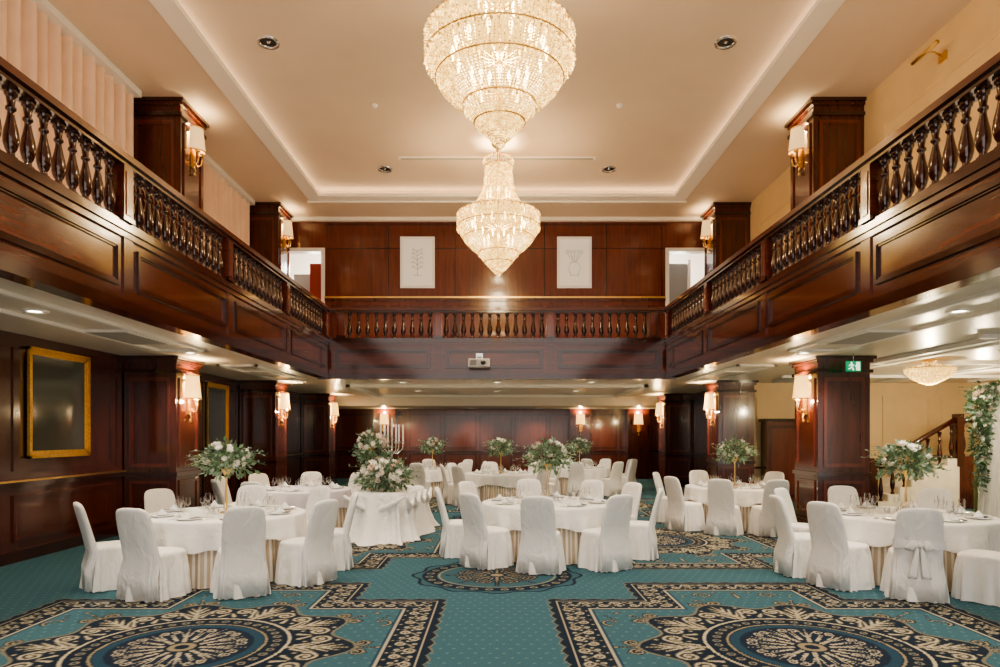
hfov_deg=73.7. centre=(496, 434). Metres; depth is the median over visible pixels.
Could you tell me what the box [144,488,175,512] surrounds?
dining chair
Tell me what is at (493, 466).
dining chair
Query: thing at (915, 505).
place settings
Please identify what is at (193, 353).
recessed light
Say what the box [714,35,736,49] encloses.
recessed light
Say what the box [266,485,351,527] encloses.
banquet table
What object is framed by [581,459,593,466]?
dining chair
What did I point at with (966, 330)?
ceiling
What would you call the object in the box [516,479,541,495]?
dining chair
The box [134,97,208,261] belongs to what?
column
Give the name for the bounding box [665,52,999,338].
balcony balustrade
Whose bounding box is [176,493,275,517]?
glasses
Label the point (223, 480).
dining chair
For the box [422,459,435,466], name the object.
dining chair
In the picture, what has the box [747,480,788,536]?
dining chair
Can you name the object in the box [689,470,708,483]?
dining chair
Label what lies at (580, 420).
wall sconce
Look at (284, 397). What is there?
wall sconce
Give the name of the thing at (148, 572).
dining chair
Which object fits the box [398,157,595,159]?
ceiling vent
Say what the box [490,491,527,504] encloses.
place settings
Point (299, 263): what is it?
wall
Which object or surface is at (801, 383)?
wall sconce
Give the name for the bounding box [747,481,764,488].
place settings
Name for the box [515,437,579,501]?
centrepiece
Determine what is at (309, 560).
dining chair
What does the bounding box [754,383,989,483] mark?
wall
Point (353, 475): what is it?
dining chair
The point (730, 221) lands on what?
column
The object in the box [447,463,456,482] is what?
dining chair
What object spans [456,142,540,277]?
crystal chandelier
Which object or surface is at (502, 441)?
centrepiece
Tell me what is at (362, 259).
wall
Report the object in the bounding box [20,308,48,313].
recessed light
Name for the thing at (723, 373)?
ceiling vent
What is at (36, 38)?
pleated curtain
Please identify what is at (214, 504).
place settings
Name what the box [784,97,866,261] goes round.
column
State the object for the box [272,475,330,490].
glasses
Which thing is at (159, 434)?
column
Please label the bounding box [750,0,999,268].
wall
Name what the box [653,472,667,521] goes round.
dining chair
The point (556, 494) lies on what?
place settings
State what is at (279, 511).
place settings
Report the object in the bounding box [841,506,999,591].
banquet table
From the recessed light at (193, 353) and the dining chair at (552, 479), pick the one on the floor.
the dining chair at (552, 479)
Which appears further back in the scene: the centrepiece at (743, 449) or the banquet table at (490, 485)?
the banquet table at (490, 485)
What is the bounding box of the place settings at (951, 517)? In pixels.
[944,506,993,522]
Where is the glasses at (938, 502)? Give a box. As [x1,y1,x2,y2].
[849,493,965,516]
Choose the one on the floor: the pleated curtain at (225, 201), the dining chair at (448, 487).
the dining chair at (448, 487)
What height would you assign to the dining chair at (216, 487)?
0.986 m
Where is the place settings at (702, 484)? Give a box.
[694,480,707,486]
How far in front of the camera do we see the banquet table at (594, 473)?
19.47 m
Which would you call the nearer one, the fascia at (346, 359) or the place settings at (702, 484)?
the place settings at (702, 484)
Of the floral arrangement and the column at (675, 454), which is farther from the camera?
the column at (675, 454)
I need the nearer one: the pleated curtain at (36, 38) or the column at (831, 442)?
the pleated curtain at (36, 38)
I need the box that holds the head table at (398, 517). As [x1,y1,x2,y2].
[343,485,438,545]
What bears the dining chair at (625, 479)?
on the floor
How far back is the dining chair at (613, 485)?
19.01 m
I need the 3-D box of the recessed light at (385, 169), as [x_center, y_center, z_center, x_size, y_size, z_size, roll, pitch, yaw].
[-2.600,-6.175,15.500,0.350,0.029,0.350,0,0,0]
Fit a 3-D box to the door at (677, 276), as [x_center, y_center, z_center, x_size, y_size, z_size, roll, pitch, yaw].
[5.285,-3.695,18.570,1.330,2.870,0.620,0,0,0]
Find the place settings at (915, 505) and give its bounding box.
[903,502,925,507]
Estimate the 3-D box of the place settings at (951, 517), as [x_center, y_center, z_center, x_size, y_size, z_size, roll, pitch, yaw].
[5.216,0.938,7.487,1.709,0.100,0.872,0,0,-29]
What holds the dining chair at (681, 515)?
on the floor
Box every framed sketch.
[400,237,434,287]
[557,237,591,287]
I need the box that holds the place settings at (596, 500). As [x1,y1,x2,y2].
[562,493,606,506]
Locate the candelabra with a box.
[380,418,404,481]
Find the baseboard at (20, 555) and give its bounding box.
[0,482,299,566]
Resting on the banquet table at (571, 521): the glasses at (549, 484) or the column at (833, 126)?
the glasses at (549, 484)
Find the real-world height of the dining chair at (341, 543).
0.986 m
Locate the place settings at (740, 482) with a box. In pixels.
[733,479,745,488]
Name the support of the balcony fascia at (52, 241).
attached to the ceiling at (966, 330)
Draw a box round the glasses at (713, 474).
[706,474,763,485]
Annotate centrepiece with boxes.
[185,436,265,513]
[419,436,449,468]
[483,437,519,472]
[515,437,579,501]
[565,435,594,467]
[711,436,759,486]
[861,438,952,512]
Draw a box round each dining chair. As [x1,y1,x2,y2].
[73,502,122,592]
[116,508,191,602]
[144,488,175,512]
[210,506,270,599]
[211,479,224,504]
[217,476,235,504]
[235,485,265,504]
[240,482,266,503]
[248,473,269,485]
[275,499,338,586]
[300,472,321,484]
[305,486,330,523]
[332,491,358,570]
[348,472,362,492]
[409,463,432,497]
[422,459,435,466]
[434,487,463,557]
[440,464,453,503]
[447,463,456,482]
[448,462,469,482]
[451,466,479,505]
[458,481,477,495]
[458,493,513,569]
[463,459,472,471]
[483,462,498,470]
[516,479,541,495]
[516,496,565,574]
[528,462,537,474]
[536,468,550,495]
[548,464,561,494]
[549,477,560,494]
[566,462,585,496]
[577,494,632,572]
[579,480,603,498]
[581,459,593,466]
[599,459,610,468]
[600,462,623,495]
[621,460,632,485]
[621,482,641,520]
[622,459,637,482]
[628,488,663,560]
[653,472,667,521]
[664,476,704,531]
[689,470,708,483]
[704,479,743,535]
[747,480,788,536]
[763,471,783,483]
[769,495,811,577]
[774,488,809,532]
[806,501,874,591]
[828,486,859,505]
[880,508,949,603]
[916,488,952,509]
[951,549,999,606]
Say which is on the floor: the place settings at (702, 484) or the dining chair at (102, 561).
the dining chair at (102, 561)
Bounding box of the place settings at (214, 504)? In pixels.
[198,500,231,508]
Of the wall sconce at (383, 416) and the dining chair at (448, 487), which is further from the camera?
the wall sconce at (383, 416)
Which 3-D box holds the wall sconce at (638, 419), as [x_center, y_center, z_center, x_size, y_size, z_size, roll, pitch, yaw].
[5.620,-0.418,26.377,0.398,0.876,0.247,0,0,0]
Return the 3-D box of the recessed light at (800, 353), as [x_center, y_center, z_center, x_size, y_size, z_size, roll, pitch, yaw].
[5.200,-1.389,11.300,0.280,0.019,0.280,0,0,0]
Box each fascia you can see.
[0,154,329,378]
[318,341,675,378]
[664,151,999,378]
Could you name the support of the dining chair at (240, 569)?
on the floor
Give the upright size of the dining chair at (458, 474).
0.986 m
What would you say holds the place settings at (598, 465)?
on the banquet table at (594, 473)
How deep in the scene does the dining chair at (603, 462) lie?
21.32 m
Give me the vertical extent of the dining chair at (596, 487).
0.986 m
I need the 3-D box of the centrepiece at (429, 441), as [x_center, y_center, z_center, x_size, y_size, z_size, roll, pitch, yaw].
[-1.881,0.497,19.611,0.947,0.982,0.955,0,0,-33]
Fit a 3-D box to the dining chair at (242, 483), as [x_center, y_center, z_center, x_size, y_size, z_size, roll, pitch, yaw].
[-3.918,1.251,11.124,0.653,0.986,0.709,0,0,16]
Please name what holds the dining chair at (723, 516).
on the floor
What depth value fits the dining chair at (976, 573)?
6.96 m
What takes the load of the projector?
attached to the fascia at (346, 359)
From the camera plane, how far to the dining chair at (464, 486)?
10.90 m
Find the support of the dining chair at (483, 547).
on the floor
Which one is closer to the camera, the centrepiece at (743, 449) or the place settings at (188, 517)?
the place settings at (188, 517)
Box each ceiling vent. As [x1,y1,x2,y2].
[78,330,174,344]
[245,371,283,375]
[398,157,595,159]
[710,371,748,375]
[819,330,915,344]
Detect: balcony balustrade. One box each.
[0,56,328,338]
[328,307,665,340]
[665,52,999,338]
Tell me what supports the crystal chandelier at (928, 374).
hanging from the ceiling at (966, 330)
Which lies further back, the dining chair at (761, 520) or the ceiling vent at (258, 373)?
the ceiling vent at (258, 373)
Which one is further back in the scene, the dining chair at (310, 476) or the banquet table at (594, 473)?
the banquet table at (594, 473)
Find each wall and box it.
[0,330,301,553]
[290,222,703,337]
[290,254,703,299]
[335,409,658,478]
[693,391,706,471]
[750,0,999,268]
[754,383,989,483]
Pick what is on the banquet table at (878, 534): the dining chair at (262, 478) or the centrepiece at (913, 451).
the centrepiece at (913, 451)
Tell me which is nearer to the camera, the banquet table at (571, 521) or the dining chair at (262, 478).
the banquet table at (571, 521)
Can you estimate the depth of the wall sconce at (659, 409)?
22.85 m
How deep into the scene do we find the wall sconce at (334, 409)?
22.85 m
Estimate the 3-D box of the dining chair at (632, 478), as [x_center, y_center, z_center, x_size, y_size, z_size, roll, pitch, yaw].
[4.174,1.251,21.505,0.653,0.986,0.709,0,0,-32]
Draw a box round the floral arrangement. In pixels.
[343,427,422,492]
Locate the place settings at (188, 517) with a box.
[150,504,205,520]
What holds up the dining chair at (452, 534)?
on the floor
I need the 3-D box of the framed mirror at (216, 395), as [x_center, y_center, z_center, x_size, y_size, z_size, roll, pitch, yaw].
[-6.585,-0.435,15.700,0.070,1.530,1.200,0,0,0]
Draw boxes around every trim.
[149,0,844,221]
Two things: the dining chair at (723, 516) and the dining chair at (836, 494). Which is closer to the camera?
the dining chair at (836, 494)
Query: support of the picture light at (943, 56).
attached to the wall at (971, 37)
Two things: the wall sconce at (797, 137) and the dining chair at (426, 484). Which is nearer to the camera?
the wall sconce at (797, 137)
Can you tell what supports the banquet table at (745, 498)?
on the floor
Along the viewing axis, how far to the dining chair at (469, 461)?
20.64 m
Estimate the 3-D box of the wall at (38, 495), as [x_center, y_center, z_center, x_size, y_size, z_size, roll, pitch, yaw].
[-6.673,0.175,12.000,0.195,3.150,30.000,0,0,0]
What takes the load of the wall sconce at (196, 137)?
attached to the column at (161, 124)
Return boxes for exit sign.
[846,353,860,370]
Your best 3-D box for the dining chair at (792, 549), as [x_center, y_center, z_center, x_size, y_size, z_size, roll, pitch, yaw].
[3.813,1.251,8.398,0.709,0.986,0.653,0,0,3]
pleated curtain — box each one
[0,0,141,208]
[203,155,254,271]
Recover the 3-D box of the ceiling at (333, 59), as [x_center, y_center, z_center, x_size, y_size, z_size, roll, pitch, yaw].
[0.000,-6.125,8.950,13.600,0.350,23.900,0,0,0]
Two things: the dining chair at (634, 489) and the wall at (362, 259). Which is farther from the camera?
the wall at (362, 259)
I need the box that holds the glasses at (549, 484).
[505,484,589,503]
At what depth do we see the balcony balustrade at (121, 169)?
7.37 m
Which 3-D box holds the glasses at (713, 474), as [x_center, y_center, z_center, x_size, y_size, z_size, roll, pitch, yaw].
[4.600,0.880,12.900,0.995,0.214,0.995,0,0,32]
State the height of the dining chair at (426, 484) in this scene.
0.986 m
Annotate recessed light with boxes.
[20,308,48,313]
[181,352,198,354]
[257,35,279,49]
[378,166,392,172]
[601,166,615,172]
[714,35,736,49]
[795,352,812,354]
[945,308,973,313]
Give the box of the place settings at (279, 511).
[247,500,296,515]
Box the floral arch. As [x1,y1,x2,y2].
[958,378,999,517]
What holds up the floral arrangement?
on the head table at (398, 517)
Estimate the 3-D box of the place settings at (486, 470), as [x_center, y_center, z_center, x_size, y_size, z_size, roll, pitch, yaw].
[0.100,0.938,17.400,1.570,0.100,1.570,0,0,-40]
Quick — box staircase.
[870,414,979,508]
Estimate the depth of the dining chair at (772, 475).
13.87 m
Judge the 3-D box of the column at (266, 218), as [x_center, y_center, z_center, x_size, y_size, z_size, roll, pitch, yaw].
[-6.060,-4.105,17.560,1.080,3.690,1.080,0,0,0]
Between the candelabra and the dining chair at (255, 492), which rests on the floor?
the dining chair at (255, 492)
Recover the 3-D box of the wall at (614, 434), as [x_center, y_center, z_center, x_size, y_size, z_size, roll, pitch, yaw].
[0.050,0.175,26.825,13.340,3.150,0.650,0,0,0]
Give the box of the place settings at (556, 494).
[548,491,569,497]
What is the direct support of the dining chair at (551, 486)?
on the floor
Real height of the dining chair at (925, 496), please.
0.986 m
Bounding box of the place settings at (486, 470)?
[473,468,530,473]
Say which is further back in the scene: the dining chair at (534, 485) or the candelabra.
the candelabra
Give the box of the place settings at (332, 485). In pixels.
[302,481,344,488]
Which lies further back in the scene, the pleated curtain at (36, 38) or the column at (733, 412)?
the column at (733, 412)
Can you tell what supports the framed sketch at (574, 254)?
attached to the wall at (362, 259)
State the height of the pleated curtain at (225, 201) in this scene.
3.635 m
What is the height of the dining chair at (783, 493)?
0.986 m
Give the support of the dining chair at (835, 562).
on the floor
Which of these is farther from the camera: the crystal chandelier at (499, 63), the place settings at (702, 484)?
the place settings at (702, 484)
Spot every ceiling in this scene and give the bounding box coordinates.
[0,276,999,408]
[48,0,971,216]
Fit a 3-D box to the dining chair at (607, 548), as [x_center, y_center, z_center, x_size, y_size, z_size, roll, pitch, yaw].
[1.432,1.251,8.760,0.653,0.986,0.709,0,0,-30]
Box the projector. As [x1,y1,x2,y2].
[468,353,489,367]
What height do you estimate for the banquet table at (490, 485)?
0.754 m
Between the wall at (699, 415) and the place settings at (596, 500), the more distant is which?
the wall at (699, 415)
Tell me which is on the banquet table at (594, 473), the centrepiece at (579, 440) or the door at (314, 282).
the centrepiece at (579, 440)
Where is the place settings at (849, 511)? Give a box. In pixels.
[838,501,882,515]
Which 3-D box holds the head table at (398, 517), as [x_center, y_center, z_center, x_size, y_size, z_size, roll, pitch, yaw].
[-1.901,1.352,11.872,1.503,0.784,2.888,0,0,7]
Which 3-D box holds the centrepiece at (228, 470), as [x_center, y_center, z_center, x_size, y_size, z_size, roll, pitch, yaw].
[-3.485,0.495,8.511,0.950,0.986,0.963,0,0,25]
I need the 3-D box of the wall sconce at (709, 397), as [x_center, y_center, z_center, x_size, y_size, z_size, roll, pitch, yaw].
[5.556,-0.668,17.560,0.247,0.876,0.398,0,0,0]
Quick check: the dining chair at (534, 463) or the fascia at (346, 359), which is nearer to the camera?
the fascia at (346, 359)
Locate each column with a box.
[120,355,204,509]
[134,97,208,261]
[238,380,290,486]
[250,202,293,286]
[300,393,337,484]
[656,393,693,486]
[700,202,751,286]
[703,380,758,483]
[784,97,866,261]
[789,355,876,522]
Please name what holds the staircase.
on the floor
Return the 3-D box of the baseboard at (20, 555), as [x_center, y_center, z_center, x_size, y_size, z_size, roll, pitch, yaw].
[-6.605,1.670,12.000,0.030,0.160,30.000,0,0,0]
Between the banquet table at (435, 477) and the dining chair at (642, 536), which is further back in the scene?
the banquet table at (435, 477)
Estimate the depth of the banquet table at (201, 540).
7.60 m
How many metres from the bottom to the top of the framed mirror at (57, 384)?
1.580 m
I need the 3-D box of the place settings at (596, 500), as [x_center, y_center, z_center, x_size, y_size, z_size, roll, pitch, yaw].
[1.173,0.938,9.137,0.907,0.100,1.790,0,0,38]
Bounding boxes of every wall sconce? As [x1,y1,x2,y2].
[184,374,201,421]
[189,125,206,175]
[280,393,290,425]
[283,219,293,253]
[331,403,338,427]
[379,413,388,434]
[576,413,585,434]
[634,413,643,434]
[655,403,662,427]
[700,219,710,253]
[703,393,713,425]
[787,125,804,175]
[792,374,809,421]
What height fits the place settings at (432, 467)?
0.100 m
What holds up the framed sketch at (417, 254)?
attached to the wall at (362, 259)
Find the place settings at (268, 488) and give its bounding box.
[264,482,301,491]
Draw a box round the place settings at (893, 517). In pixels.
[874,507,897,519]
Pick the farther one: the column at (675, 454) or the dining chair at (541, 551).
the column at (675, 454)
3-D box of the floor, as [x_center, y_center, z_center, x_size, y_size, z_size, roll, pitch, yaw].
[3.250,1.750,12.115,20.500,0.001,30.230,0,0,0]
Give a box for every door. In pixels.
[290,248,324,302]
[665,248,703,334]
[759,419,794,500]
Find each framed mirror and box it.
[25,346,90,458]
[205,382,228,449]
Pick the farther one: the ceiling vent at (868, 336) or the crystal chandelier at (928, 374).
the crystal chandelier at (928, 374)
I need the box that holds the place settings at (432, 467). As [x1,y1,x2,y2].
[408,465,447,469]
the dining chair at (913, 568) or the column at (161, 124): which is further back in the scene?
the column at (161, 124)
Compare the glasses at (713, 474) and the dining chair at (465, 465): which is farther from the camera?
the dining chair at (465, 465)
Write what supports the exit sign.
hanging from the ceiling at (966, 330)
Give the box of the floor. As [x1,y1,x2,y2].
[0,478,999,666]
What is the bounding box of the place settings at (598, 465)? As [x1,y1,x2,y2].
[556,464,604,468]
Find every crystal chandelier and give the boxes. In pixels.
[423,0,575,150]
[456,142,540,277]
[903,359,956,384]
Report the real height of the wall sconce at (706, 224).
0.876 m
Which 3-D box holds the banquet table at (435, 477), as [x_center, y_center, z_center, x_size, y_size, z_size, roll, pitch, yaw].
[-1.899,1.367,19.602,1.913,0.754,1.912,0,0,-11]
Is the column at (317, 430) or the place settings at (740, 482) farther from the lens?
the column at (317, 430)
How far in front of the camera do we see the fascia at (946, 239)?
7.19 m
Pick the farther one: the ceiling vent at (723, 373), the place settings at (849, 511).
the ceiling vent at (723, 373)
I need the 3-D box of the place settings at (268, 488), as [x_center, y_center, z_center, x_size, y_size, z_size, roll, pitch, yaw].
[-3.628,0.938,11.460,0.909,0.100,2.065,0,0,-6]
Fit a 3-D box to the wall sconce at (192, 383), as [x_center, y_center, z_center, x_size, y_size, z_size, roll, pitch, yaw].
[-5.556,-0.668,12.260,0.247,0.876,0.398,0,0,0]
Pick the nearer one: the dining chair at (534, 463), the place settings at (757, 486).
the place settings at (757, 486)
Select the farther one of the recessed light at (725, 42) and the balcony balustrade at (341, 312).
the balcony balustrade at (341, 312)
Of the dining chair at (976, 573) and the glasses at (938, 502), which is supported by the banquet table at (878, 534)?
the glasses at (938, 502)
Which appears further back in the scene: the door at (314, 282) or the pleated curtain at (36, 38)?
the door at (314, 282)
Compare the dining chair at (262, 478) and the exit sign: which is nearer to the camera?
the exit sign
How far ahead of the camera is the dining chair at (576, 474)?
18.73 m
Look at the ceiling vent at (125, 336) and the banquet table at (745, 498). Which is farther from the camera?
the banquet table at (745, 498)
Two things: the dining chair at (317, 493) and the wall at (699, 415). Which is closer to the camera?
the dining chair at (317, 493)
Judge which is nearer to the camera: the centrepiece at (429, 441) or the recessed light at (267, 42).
the recessed light at (267, 42)
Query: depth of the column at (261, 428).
17.10 m
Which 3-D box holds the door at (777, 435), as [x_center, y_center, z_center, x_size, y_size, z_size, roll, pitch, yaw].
[7.550,0.660,17.735,1.000,2.180,0.470,0,0,0]
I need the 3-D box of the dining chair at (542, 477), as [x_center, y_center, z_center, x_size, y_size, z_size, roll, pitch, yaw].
[0.980,1.251,16.515,0.653,0.986,0.709,0,0,-42]
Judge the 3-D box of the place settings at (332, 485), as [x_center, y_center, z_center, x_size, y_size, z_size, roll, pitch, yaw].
[-3.050,0.938,11.899,0.813,0.100,1.753,0,0,-6]
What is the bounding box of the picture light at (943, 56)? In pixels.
[911,39,946,64]
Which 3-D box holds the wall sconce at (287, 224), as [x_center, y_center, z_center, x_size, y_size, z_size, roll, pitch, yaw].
[-5.476,-5.198,17.560,0.247,0.876,0.398,0,0,0]
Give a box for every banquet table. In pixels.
[149,505,307,588]
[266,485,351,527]
[405,467,449,496]
[465,471,536,502]
[482,496,606,564]
[550,466,610,494]
[684,483,763,531]
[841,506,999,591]
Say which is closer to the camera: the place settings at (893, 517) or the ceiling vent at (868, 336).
the place settings at (893, 517)
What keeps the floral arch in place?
on the floor
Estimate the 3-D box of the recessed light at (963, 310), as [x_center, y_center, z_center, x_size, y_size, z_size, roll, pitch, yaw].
[5.200,-1.389,7.500,0.280,0.019,0.280,0,0,0]
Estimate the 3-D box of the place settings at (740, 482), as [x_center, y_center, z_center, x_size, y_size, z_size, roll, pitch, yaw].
[4.420,0.938,12.166,0.213,0.100,2.410,0,0,21]
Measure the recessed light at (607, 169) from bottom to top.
0.029 m

